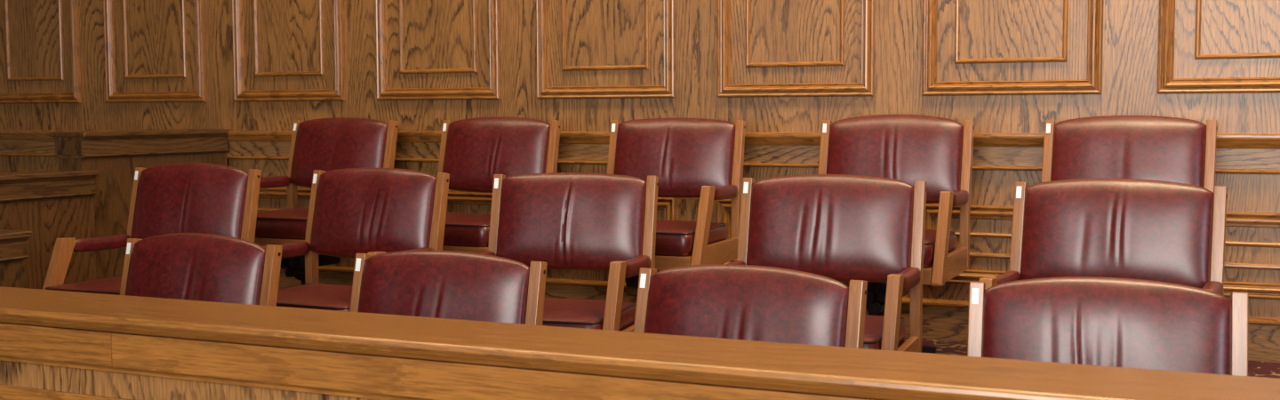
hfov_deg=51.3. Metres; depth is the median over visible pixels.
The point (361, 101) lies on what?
wall panel
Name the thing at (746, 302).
chair
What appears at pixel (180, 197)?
chair
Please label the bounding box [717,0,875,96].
wall panel
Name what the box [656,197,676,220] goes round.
trim
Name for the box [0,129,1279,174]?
trim
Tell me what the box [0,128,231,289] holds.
wall
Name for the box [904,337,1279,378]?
floor
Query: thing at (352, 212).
chair
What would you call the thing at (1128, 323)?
chair
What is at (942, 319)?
baseboard
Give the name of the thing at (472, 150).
chair
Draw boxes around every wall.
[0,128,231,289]
[0,229,31,287]
[78,0,1279,318]
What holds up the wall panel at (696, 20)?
attached to the wall at (1260, 308)
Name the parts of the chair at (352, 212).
armrest, seat, post, backrest, post, armrest, post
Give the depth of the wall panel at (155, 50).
7.22 m
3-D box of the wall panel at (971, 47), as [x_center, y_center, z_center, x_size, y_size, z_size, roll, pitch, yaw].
[1.481,-1.009,5.316,0.701,1.176,0.040,2,4,25]
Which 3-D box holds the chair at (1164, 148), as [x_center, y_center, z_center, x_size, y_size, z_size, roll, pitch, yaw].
[1.685,0.167,4.721,0.610,0.927,0.591,2,4,27]
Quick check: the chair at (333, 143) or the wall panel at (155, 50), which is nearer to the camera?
the chair at (333, 143)
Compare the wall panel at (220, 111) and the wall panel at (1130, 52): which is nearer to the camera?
the wall panel at (1130, 52)
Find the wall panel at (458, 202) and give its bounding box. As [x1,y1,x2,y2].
[448,192,492,214]
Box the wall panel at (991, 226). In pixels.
[924,203,1013,283]
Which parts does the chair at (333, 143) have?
armrest, rail, seat, tension knob, tension knob, tension knob, post, backrest, post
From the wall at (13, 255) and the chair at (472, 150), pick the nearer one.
the wall at (13, 255)
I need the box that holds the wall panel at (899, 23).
[697,0,922,297]
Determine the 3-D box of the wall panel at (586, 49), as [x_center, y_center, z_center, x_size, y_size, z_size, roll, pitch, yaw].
[-0.163,-1.053,6.068,0.701,1.176,0.040,2,4,25]
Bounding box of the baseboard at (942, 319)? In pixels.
[278,265,1279,362]
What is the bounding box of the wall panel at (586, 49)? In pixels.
[536,0,675,98]
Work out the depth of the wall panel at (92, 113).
7.47 m
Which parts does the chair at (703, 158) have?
post, tension knob, rail, backrest, seat, post, rail, armrest, post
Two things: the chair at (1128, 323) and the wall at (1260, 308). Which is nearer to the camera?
the chair at (1128, 323)
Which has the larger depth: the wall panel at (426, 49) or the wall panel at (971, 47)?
the wall panel at (426, 49)
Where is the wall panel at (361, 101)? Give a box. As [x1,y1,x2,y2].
[227,0,379,267]
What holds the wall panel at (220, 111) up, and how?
attached to the wall at (1260, 308)
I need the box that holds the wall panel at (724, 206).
[717,199,736,263]
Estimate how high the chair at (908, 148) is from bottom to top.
0.933 m
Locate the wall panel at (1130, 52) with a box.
[922,0,1159,206]
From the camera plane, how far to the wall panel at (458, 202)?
6.44 m
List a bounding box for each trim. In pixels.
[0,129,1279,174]
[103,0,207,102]
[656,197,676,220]
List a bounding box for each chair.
[42,162,261,295]
[120,232,282,306]
[254,117,398,284]
[261,168,449,311]
[349,250,547,325]
[437,116,560,253]
[480,172,658,332]
[607,118,745,287]
[633,264,867,348]
[728,174,927,352]
[818,114,974,353]
[967,276,1248,375]
[978,178,1227,295]
[1041,115,1217,192]
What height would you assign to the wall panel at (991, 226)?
0.323 m
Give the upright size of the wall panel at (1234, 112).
2.620 m
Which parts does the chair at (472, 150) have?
post, rail, seat, backrest, post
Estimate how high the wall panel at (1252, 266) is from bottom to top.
0.323 m
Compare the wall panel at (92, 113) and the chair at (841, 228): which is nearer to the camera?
the chair at (841, 228)
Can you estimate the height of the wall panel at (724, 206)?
0.323 m
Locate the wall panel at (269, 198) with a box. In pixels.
[256,187,311,211]
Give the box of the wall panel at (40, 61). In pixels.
[0,0,81,103]
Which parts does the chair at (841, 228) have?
armrest, post, backrest, seat, post, rail, armrest, post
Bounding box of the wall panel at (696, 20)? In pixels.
[538,0,718,256]
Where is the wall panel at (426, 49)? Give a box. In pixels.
[375,0,501,100]
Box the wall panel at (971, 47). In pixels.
[921,0,1103,95]
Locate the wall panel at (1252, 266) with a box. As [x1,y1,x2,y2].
[1223,211,1279,299]
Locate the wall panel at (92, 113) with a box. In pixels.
[0,0,109,172]
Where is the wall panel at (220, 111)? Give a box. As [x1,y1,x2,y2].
[109,0,237,130]
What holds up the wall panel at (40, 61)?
attached to the wall at (1260, 308)
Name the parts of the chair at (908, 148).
post, tension knob, tension knob, tension knob, backrest, rail, seat, post, rail, armrest, post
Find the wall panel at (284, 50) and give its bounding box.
[232,0,345,101]
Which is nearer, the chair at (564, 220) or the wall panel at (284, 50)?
the chair at (564, 220)
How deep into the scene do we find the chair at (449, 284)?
3.64 m
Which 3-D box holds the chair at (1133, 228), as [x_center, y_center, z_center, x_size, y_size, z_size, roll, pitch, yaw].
[1.299,0.414,3.771,0.610,0.927,0.591,2,4,28]
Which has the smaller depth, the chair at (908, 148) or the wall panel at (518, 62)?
the chair at (908, 148)
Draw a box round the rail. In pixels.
[0,286,1279,399]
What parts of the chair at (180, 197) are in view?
post, seat, armrest, post, backrest, post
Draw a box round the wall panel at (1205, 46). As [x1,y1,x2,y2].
[1157,0,1279,93]
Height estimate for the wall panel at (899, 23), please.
2.620 m
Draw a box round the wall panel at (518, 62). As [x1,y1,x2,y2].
[379,0,538,192]
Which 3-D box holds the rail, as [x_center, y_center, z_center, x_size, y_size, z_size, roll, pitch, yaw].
[0.314,0.817,2.325,7.100,1.089,0.266,2,4,25]
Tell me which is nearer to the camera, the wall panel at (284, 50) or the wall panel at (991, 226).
the wall panel at (991, 226)
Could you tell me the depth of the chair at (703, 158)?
5.54 m
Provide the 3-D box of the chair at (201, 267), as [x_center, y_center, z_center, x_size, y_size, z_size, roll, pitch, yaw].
[-1.492,0.588,3.990,0.610,0.937,0.591,1,4,24]
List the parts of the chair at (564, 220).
armrest, post, backrest, seat, post, rail, armrest, post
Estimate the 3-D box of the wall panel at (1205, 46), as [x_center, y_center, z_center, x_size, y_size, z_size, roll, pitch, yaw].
[2.303,-0.988,4.940,0.701,1.176,0.040,2,4,25]
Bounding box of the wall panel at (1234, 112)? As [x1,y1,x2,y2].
[1156,92,1279,212]
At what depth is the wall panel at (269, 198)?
6.93 m

